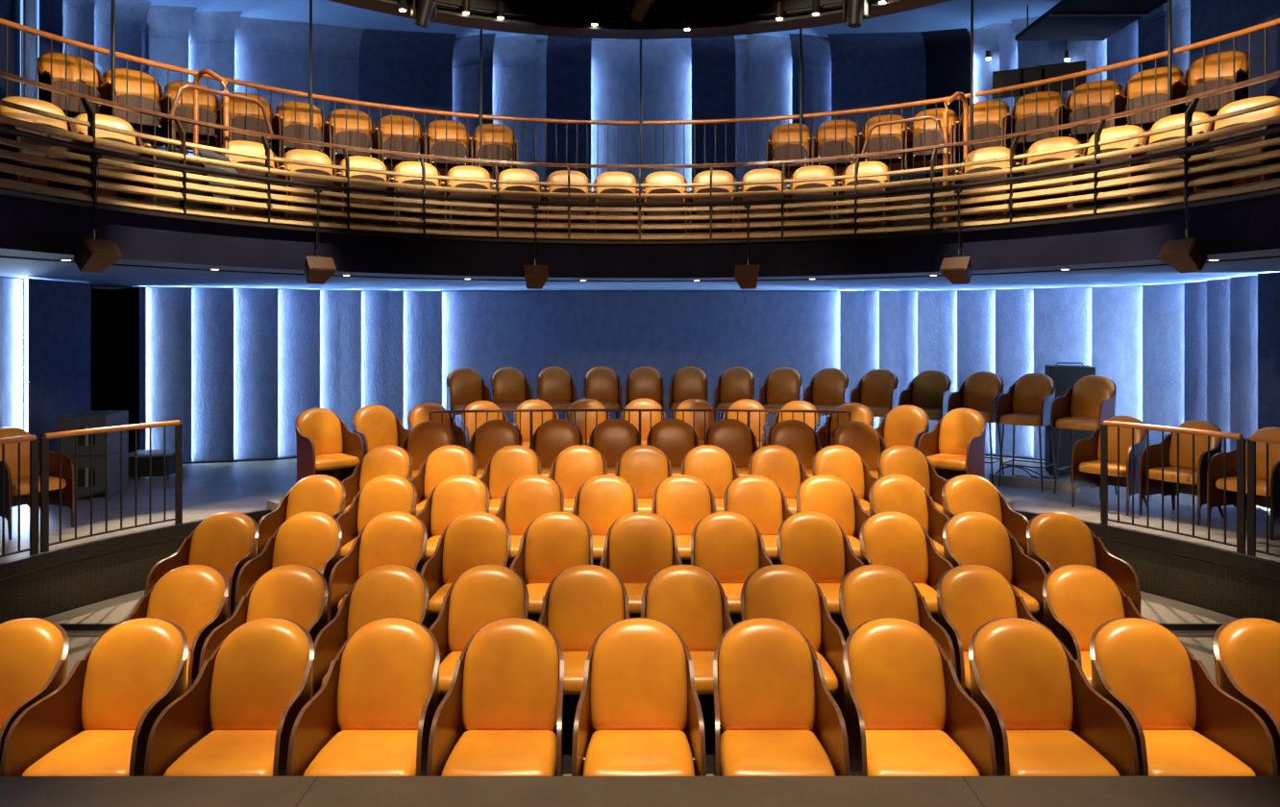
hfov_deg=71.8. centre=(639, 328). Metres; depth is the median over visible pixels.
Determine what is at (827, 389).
bar stool
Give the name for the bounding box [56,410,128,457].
upper cabinet
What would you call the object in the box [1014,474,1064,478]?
cable
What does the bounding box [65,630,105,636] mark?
step
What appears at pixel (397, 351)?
wall
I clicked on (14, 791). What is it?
stage edge
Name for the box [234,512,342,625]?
chair
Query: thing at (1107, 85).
chair
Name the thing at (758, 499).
chair
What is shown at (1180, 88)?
chair
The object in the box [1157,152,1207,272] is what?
loudspeaker
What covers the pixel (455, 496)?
chair
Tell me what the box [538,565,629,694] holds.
chair
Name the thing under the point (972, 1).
rod
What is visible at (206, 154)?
monitor
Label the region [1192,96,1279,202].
chair
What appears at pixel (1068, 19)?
ceiling panel
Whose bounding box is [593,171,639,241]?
chair
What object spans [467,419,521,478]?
chair
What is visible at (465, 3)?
lamp
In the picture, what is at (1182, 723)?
chair
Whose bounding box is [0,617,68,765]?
chair
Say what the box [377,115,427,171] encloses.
chair
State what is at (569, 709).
floor
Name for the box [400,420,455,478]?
chair
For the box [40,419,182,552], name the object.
gallery railing
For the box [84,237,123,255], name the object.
grille
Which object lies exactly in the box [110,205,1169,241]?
floor
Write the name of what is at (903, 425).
chair
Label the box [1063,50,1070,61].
wall lamp
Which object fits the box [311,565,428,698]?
chair
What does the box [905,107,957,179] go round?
chair
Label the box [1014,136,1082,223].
chair
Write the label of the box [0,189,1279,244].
trim
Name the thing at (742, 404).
chair
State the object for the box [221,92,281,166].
chair
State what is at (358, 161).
chair
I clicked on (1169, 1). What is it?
rod
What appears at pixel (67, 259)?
recessed light
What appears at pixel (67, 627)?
trim
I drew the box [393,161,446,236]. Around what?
chair
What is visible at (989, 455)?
baseboard
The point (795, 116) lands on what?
railing
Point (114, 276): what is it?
ceiling
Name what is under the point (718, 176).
chair
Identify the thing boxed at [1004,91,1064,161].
chair
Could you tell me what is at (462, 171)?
chair
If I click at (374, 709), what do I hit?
chair
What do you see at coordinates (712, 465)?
chair
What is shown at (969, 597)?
chair
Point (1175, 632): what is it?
step
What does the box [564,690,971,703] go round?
floor
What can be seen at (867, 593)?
chair
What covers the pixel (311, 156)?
chair
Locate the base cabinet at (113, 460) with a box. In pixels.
[70,447,128,497]
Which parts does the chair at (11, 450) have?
leg, backrest, seat, leg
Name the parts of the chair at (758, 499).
backrest, seat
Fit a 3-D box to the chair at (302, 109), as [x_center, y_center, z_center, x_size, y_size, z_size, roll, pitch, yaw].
[-3.883,-2.199,10.180,0.540,0.938,0.628,0,0,-30]
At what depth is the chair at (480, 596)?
5.26 m
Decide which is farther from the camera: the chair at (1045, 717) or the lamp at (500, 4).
the lamp at (500, 4)
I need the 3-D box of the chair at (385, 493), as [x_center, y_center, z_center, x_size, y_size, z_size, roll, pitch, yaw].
[-2.083,1.684,7.077,0.572,0.938,0.628,0,0,0]
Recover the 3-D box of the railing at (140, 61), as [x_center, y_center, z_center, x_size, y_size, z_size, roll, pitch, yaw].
[-4.371,-2.179,9.109,0.135,0.888,1.976,0,0,41]
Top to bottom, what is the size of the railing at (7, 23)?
0.848 m
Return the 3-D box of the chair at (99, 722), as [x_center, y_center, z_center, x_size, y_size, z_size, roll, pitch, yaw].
[-2.407,1.879,4.027,0.572,0.938,0.628,0,0,0]
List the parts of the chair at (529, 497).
seat, backrest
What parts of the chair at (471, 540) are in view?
seat, backrest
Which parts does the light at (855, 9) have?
yoke arm, yoke arm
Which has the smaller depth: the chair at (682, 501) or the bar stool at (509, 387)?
the chair at (682, 501)
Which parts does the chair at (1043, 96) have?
backrest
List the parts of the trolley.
leg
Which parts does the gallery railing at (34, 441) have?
rail, handrail, post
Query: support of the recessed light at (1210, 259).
in the ceiling at (114, 276)
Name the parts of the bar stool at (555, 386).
backrest, seat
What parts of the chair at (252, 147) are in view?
backrest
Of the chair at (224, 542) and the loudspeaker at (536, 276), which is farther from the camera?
the loudspeaker at (536, 276)
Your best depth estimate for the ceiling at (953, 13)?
12.07 m
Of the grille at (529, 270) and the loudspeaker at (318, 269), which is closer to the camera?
the loudspeaker at (318, 269)
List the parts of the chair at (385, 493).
seat, backrest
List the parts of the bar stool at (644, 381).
backrest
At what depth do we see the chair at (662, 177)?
10.76 m
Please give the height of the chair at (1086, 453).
0.938 m
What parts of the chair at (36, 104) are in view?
backrest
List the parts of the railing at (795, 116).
handrail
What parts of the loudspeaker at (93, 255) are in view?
drop rod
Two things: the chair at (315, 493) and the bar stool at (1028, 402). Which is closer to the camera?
the chair at (315, 493)
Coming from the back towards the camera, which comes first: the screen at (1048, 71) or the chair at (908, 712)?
the screen at (1048, 71)
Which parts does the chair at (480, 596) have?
seat, backrest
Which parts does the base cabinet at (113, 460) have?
handle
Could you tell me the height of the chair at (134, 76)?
0.938 m
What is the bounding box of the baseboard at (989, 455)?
[182,453,1044,464]
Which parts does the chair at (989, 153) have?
backrest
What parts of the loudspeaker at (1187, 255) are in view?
drop rod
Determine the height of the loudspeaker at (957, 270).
0.922 m
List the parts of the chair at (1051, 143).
backrest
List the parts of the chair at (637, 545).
seat, backrest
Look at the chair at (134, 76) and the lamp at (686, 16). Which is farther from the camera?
the lamp at (686, 16)
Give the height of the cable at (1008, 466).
0.144 m
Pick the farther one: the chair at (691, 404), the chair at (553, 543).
the chair at (691, 404)
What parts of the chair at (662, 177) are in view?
backrest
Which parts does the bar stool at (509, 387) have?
seat, backrest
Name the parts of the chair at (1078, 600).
backrest, seat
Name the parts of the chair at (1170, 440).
leg, seat, leg, backrest, leg, leg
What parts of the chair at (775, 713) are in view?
backrest, seat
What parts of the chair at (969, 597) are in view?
seat, backrest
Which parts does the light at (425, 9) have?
yoke arm, yoke arm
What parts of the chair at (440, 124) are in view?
backrest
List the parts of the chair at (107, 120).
backrest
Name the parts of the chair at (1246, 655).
backrest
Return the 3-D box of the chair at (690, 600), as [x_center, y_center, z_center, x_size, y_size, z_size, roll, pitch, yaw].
[0.266,1.912,5.127,0.572,0.938,0.628,0,0,0]
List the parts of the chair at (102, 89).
armrest, backrest, armrest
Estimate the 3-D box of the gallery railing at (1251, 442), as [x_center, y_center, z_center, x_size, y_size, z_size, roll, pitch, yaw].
[5.193,1.359,6.196,0.148,0.981,2.114,0,0,-9]
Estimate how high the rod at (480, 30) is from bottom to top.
2.535 m
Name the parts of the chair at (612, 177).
backrest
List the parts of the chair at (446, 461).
seat, backrest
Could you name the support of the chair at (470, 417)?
on the floor at (273, 504)
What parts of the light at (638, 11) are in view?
yoke arm, yoke arm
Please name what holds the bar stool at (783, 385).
on the floor at (209, 489)
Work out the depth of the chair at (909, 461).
8.14 m
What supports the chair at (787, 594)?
on the floor at (569, 709)
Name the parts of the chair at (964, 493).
backrest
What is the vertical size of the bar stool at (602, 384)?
1.334 m
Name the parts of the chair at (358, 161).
backrest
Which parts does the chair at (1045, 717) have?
backrest, seat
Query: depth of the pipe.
9.72 m
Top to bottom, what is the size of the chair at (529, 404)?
0.938 m
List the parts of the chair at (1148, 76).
armrest, backrest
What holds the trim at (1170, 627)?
attached to the wall at (54, 590)
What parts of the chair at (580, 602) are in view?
seat, backrest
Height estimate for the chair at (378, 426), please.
0.938 m
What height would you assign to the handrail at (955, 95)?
1.576 m
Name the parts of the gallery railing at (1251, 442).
post, handrail, rail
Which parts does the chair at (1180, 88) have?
armrest, backrest, armrest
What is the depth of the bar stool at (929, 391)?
11.17 m
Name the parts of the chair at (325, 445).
backrest, seat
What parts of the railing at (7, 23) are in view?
handrail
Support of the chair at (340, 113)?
on the floor at (157, 157)
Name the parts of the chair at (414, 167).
backrest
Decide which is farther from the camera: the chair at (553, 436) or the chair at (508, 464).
the chair at (553, 436)
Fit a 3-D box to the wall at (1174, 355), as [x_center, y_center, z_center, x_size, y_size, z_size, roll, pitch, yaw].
[6.474,0.632,10.345,1.266,2.395,5.502,0,0,-16]
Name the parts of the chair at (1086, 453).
leg, seat, backrest, leg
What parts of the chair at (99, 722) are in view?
seat, backrest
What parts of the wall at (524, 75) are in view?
panel, panel, panel, panel, panel, panel, panel, panel, panel, panel, panel, panel, panel, panel, panel, panel, panel, panel, panel, panel, panel, panel, panel, panel, panel, panel, panel, panel, panel, panel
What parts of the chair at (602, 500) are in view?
seat, backrest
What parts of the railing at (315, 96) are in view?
post, handrail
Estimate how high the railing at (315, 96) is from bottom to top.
0.888 m
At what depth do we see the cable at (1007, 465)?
10.94 m
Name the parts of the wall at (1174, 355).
panel, panel, panel, panel, panel, panel, panel, panel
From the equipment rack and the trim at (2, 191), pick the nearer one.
the trim at (2, 191)
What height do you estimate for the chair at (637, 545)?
0.938 m
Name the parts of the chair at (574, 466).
seat, backrest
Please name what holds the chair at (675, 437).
on the floor
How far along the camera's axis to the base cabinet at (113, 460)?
9.68 m
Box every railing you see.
[0,18,109,116]
[0,70,1279,241]
[0,434,38,557]
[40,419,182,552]
[110,50,308,165]
[312,93,478,181]
[428,409,851,447]
[482,114,639,188]
[642,114,799,187]
[803,93,970,181]
[974,50,1172,163]
[1100,420,1245,554]
[1173,18,1279,113]
[1247,435,1279,557]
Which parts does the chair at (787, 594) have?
backrest, seat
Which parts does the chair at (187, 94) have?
backrest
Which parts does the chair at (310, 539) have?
backrest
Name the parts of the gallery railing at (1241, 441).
post, rail, handrail, post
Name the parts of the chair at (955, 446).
seat, backrest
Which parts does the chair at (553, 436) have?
seat, backrest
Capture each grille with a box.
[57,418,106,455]
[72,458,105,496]
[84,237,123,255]
[307,256,336,270]
[524,265,548,275]
[734,265,758,275]
[939,256,969,270]
[1157,237,1196,255]
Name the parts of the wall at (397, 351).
panel, panel, panel, panel, panel, panel, panel, panel, panel, panel, panel, panel, panel, panel, panel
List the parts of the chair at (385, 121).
backrest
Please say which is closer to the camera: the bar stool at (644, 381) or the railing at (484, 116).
the railing at (484, 116)
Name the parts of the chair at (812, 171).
backrest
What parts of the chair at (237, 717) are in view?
seat, backrest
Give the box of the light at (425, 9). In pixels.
[411,0,436,27]
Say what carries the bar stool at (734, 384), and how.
on the floor at (209, 489)
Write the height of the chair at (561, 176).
0.938 m
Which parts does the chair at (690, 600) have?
backrest, seat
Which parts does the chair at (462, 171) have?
backrest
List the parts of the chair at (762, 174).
backrest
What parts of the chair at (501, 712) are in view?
seat, backrest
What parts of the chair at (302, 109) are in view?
backrest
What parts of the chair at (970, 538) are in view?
backrest, seat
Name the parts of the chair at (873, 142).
backrest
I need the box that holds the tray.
[128,449,174,457]
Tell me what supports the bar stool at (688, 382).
on the floor at (209, 489)
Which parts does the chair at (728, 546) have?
backrest, seat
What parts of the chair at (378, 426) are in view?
backrest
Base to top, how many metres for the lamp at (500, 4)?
0.171 m
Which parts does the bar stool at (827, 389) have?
seat, backrest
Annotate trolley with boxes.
[128,449,174,481]
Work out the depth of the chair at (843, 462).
8.14 m
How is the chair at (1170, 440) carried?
on the floor at (209, 489)
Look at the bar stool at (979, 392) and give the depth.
10.80 m
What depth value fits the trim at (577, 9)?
9.93 m
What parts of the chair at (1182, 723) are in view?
backrest, seat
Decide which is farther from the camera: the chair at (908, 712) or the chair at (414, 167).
the chair at (414, 167)
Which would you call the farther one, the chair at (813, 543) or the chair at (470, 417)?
the chair at (470, 417)
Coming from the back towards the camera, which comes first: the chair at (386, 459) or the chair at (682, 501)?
the chair at (386, 459)
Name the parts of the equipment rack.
handle, vent panel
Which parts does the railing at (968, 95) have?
handrail, rail, post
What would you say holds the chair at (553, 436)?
on the floor
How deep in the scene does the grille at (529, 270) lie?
9.63 m
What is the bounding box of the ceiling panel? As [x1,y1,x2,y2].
[1015,0,1167,40]
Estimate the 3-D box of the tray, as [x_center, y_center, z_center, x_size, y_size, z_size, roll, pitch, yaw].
[-5.995,1.535,10.900,0.540,0.030,0.400,0,0,-8]
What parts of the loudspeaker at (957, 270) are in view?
drop rod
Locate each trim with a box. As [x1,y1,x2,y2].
[0,165,1275,241]
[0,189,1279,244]
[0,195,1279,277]
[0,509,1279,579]
[58,623,116,630]
[392,0,887,26]
[1158,623,1223,630]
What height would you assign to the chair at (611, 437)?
0.938 m
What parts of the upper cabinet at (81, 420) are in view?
handle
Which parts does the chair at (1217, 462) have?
leg, seat, leg, backrest, leg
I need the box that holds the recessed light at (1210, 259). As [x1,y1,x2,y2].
[1206,258,1220,261]
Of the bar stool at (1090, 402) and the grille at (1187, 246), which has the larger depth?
the bar stool at (1090, 402)
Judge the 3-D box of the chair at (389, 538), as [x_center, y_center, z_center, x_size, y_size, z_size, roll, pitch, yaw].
[-1.758,1.787,6.087,0.572,0.938,0.628,0,0,0]
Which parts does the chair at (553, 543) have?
seat, backrest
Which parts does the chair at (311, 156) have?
backrest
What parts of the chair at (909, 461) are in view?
backrest, seat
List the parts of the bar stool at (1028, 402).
leg, leg, seat, backrest, leg, leg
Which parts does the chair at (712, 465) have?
backrest, seat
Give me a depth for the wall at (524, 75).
13.06 m
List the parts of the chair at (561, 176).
backrest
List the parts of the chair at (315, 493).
backrest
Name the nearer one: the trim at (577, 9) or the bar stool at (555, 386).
the trim at (577, 9)
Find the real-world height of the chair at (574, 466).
0.938 m
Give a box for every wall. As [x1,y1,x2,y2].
[0,0,1279,192]
[0,275,1140,462]
[0,523,1279,624]
[995,271,1279,508]
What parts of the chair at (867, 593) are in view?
backrest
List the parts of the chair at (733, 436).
backrest, seat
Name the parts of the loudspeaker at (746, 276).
drop rod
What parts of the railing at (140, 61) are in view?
post, handrail, rail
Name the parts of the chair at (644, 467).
backrest, seat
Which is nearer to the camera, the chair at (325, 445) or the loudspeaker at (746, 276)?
the chair at (325, 445)
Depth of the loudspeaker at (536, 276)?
9.66 m
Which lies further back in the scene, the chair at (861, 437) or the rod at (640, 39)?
the rod at (640, 39)
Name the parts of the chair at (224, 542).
backrest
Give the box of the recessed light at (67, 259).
[59,258,73,261]
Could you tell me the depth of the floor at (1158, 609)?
7.39 m
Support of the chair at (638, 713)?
on the floor at (569, 709)
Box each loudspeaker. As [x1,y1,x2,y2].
[73,152,123,272]
[303,188,336,284]
[523,204,548,289]
[734,204,759,289]
[939,188,972,284]
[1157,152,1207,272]
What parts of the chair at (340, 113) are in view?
backrest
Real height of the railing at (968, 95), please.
0.888 m
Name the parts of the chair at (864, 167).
backrest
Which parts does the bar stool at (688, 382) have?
seat, backrest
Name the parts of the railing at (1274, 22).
handrail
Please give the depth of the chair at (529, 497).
7.22 m
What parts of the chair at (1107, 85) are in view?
backrest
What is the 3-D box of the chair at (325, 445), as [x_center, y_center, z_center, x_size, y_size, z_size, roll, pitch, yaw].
[-3.170,1.291,8.947,0.524,0.938,0.628,0,0,-41]
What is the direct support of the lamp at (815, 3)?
attached to the ledge
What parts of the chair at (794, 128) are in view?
backrest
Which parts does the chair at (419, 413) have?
backrest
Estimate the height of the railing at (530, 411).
0.908 m
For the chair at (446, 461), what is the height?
0.938 m
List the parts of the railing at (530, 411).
post, post, post, handrail, post, post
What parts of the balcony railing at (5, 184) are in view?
post, post, post, post, post, post, post, rail, post, post, post, post, post, post, post, post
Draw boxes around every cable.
[994,466,1036,476]
[1003,465,1069,478]
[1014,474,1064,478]
[1031,474,1070,478]
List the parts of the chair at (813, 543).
backrest, seat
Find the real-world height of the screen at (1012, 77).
0.759 m
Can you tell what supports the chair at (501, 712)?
on the floor at (569, 709)
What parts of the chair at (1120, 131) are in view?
backrest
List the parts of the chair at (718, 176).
backrest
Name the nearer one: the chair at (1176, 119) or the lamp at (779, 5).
the chair at (1176, 119)
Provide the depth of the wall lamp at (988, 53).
12.69 m
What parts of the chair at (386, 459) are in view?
backrest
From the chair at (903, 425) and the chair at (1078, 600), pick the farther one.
the chair at (903, 425)
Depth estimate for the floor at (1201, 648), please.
6.81 m
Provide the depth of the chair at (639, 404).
10.29 m
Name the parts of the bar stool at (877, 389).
seat, backrest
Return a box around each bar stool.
[445,368,491,418]
[490,367,533,413]
[536,367,577,412]
[583,366,622,418]
[624,366,664,409]
[668,366,708,413]
[713,367,755,420]
[759,367,802,426]
[803,368,849,415]
[849,369,898,417]
[898,369,951,422]
[947,370,1004,485]
[995,372,1056,492]
[1050,374,1117,499]
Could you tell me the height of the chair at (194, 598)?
0.938 m
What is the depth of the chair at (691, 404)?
10.25 m
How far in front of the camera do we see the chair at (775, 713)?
4.14 m
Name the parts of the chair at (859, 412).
backrest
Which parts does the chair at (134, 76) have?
backrest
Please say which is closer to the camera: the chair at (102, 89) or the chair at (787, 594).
the chair at (787, 594)
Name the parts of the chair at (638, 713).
seat, backrest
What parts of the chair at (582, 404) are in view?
seat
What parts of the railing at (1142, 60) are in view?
handrail, post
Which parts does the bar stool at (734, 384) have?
seat, backrest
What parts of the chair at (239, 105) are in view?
backrest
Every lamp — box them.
[398,0,406,11]
[462,0,469,14]
[496,0,504,19]
[590,8,598,25]
[683,13,690,30]
[775,1,783,20]
[812,0,819,15]
[878,0,886,3]
[985,49,991,60]
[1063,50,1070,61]
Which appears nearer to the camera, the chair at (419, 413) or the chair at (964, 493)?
the chair at (964, 493)
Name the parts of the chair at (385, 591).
backrest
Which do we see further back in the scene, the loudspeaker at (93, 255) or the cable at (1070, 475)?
the cable at (1070, 475)
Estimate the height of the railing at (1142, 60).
0.888 m
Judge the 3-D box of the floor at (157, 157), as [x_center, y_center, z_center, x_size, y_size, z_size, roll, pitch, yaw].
[0.000,-1.675,9.140,20.398,0.120,12.840,0,0,0]
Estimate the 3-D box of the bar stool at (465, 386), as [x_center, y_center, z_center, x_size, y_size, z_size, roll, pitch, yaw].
[-2.290,1.196,11.718,0.530,1.334,0.626,0,0,-20]
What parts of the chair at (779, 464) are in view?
backrest, seat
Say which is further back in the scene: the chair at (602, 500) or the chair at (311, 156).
the chair at (311, 156)
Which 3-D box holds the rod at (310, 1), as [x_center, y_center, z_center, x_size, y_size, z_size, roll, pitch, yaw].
[-3.652,-3.002,9.808,0.030,2.535,0.028,0,0,0]
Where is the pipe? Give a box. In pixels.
[406,0,873,24]
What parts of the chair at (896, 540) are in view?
backrest, seat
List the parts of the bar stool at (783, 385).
seat, backrest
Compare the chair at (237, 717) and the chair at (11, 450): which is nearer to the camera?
the chair at (237, 717)
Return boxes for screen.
[992,66,1041,104]
[1036,60,1085,96]
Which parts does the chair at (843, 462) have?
backrest, seat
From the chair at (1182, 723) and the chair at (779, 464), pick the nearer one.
the chair at (1182, 723)
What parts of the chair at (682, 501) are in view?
backrest, seat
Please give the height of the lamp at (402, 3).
0.226 m
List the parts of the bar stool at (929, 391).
seat, backrest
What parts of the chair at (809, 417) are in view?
backrest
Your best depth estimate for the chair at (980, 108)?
10.18 m
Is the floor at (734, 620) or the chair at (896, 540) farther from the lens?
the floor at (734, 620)
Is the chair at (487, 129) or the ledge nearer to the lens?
the ledge
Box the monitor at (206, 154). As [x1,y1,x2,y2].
[198,148,237,219]
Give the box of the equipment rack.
[1044,362,1095,475]
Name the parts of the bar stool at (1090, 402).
leg, leg, seat, backrest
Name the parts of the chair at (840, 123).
backrest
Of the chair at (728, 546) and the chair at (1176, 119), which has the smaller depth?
the chair at (728, 546)
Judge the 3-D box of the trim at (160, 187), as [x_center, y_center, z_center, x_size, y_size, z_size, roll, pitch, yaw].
[0.000,-1.308,7.546,11.799,0.615,7.427,0,0,0]
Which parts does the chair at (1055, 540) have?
backrest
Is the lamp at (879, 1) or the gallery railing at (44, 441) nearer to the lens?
the gallery railing at (44, 441)
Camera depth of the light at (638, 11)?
9.56 m
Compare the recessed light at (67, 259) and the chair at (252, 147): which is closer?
the recessed light at (67, 259)
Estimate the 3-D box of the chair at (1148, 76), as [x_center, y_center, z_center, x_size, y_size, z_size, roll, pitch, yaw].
[5.105,-2.199,8.863,0.540,0.938,0.628,0,0,43]
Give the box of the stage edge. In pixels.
[0,776,1279,806]
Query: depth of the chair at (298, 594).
5.27 m
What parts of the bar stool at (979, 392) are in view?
backrest, seat, leg, leg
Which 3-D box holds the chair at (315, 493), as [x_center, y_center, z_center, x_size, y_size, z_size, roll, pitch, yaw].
[-2.667,1.684,7.077,0.572,0.938,0.628,0,0,0]
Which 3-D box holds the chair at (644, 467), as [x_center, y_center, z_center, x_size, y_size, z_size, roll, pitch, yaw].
[0.036,1.560,7.997,0.572,0.938,0.628,0,0,0]
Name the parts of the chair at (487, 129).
backrest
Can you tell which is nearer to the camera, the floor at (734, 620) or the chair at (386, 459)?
the floor at (734, 620)
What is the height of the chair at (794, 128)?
0.938 m
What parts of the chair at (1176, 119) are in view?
backrest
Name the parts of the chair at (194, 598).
backrest, seat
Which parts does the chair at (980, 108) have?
backrest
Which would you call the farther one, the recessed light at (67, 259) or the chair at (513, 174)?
the chair at (513, 174)
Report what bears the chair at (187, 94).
on the floor at (157, 157)
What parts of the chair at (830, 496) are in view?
backrest, seat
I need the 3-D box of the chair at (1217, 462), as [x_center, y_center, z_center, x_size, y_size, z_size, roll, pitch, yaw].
[5.678,1.386,8.106,0.628,0.938,0.572,0,0,-26]
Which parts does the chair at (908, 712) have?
backrest, seat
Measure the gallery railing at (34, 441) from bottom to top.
0.981 m
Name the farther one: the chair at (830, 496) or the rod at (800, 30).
the rod at (800, 30)
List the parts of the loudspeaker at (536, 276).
drop rod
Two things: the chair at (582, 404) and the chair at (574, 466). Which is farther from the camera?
the chair at (582, 404)
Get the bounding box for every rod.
[111,0,115,116]
[309,0,312,149]
[479,28,482,168]
[640,39,641,191]
[799,28,802,168]
[970,0,973,152]
[1167,0,1171,116]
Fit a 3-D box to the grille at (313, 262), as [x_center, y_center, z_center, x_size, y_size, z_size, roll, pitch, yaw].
[-3.073,-0.633,8.536,0.250,0.122,0.098,0,0,-44]
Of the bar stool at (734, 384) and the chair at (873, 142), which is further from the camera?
the bar stool at (734, 384)
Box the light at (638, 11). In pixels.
[626,0,657,22]
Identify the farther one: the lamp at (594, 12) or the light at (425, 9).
the lamp at (594, 12)
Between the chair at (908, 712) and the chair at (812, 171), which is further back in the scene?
the chair at (812, 171)
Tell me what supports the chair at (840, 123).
on the floor at (157, 157)
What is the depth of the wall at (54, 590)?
7.54 m
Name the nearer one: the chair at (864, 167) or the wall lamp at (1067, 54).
the chair at (864, 167)
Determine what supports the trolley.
on the floor at (209, 489)
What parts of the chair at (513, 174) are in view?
backrest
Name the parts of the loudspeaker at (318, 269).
drop rod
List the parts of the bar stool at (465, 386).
seat, backrest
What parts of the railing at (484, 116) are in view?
handrail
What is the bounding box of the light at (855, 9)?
[842,0,867,27]
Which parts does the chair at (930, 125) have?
backrest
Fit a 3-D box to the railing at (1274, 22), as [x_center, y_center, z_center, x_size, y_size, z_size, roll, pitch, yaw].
[5.426,-2.199,7.253,0.158,0.848,2.224,0,0,-19]
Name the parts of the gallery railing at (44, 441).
post, handrail, rail, post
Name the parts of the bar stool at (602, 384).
backrest, seat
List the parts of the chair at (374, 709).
seat, backrest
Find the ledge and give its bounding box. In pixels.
[328,0,951,39]
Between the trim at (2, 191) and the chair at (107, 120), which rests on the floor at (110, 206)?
the chair at (107, 120)
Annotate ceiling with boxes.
[0,248,1279,291]
[147,0,1060,39]
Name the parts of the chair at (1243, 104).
backrest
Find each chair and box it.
[0,96,87,198]
[0,426,74,540]
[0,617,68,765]
[0,617,188,776]
[37,52,116,118]
[72,113,156,211]
[96,565,228,691]
[102,68,173,152]
[144,512,258,619]
[144,617,314,776]
[163,80,222,154]
[197,565,327,673]
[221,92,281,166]
[221,140,288,225]
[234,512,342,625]
[257,474,345,555]
[275,100,331,164]
[282,148,344,225]
[286,617,440,776]
[295,408,364,482]
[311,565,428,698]
[327,108,379,170]
[327,512,427,623]
[336,474,417,559]
[339,155,395,233]
[341,444,412,512]
[352,404,410,455]
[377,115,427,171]
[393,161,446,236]
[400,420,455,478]
[407,402,466,447]
[410,444,476,515]
[416,474,490,560]
[420,512,511,628]
[425,120,472,175]
[426,617,564,776]
[428,565,529,706]
[445,165,495,238]
[461,400,507,448]
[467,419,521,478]
[472,123,517,179]
[478,444,541,514]
[493,474,564,565]
[498,168,544,238]
[510,512,592,620]
[513,399,558,447]
[529,418,582,477]
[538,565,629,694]
[545,170,591,240]
[548,444,607,513]
[565,398,610,445]
[570,474,638,566]
[571,617,706,776]
[589,418,640,475]
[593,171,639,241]
[599,512,682,617]
[615,444,672,513]
[621,398,665,444]
[640,565,733,696]
[641,171,687,241]
[646,418,698,475]
[651,474,717,565]
[672,398,714,445]
[680,444,739,512]
[689,170,736,233]
[690,512,772,617]
[705,418,760,476]
[713,617,849,776]
[722,399,767,447]
[723,474,793,565]
[738,168,786,239]
[739,565,845,720]
[748,444,809,514]
[765,400,820,445]
[767,123,812,179]
[767,419,822,477]
[776,512,864,626]
[786,165,836,238]
[795,474,870,559]
[812,119,859,175]
[812,444,877,514]
[815,402,873,447]
[831,420,886,479]
[836,161,889,236]
[838,565,956,672]
[842,617,996,776]
[858,114,907,180]
[859,512,953,622]
[868,474,949,558]
[875,404,929,449]
[877,444,947,513]
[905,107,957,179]
[917,408,986,480]
[936,565,1053,693]
[941,474,1028,555]
[942,512,1046,625]
[952,147,1015,228]
[953,99,1009,173]
[968,617,1139,776]
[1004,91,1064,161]
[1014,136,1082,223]
[1026,512,1140,614]
[1042,565,1146,685]
[1056,79,1122,150]
[1070,124,1146,218]
[1071,415,1146,516]
[1089,617,1277,776]
[1111,66,1183,131]
[1128,112,1211,211]
[1138,419,1224,525]
[1172,50,1248,117]
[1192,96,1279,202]
[1206,426,1279,540]
[1213,617,1279,776]
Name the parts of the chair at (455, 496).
seat, backrest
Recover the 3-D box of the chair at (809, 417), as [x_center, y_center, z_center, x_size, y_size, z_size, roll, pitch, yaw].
[1.721,1.291,9.827,0.524,0.938,0.628,0,0,21]
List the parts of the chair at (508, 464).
seat, backrest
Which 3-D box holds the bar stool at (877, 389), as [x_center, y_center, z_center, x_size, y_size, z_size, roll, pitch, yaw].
[3.042,1.196,11.395,0.530,1.334,0.627,0,0,27]
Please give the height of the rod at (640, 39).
2.535 m
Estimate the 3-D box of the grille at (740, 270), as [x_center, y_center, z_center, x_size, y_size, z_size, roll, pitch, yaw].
[1.160,-0.633,9.624,0.250,0.122,0.098,0,0,15]
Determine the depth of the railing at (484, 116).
11.06 m
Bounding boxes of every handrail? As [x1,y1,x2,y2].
[193,69,228,220]
[942,91,968,229]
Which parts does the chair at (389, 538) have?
seat, backrest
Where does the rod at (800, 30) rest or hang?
hanging from the ceiling at (953, 13)
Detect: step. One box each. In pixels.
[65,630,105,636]
[1169,630,1216,636]
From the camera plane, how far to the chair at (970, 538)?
6.21 m
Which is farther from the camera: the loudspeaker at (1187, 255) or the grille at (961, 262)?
the grille at (961, 262)
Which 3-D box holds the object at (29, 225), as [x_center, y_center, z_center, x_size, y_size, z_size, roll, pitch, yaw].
[0.000,-0.782,7.102,9.399,0.415,5.916,0,0,0]
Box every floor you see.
[0,455,1279,580]
[44,590,1235,623]
[66,636,1215,683]
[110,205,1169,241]
[155,155,952,201]
[266,497,1013,512]
[535,617,839,628]
[563,703,713,776]
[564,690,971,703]
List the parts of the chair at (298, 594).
backrest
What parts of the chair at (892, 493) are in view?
backrest, seat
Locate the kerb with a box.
[989,473,1079,492]

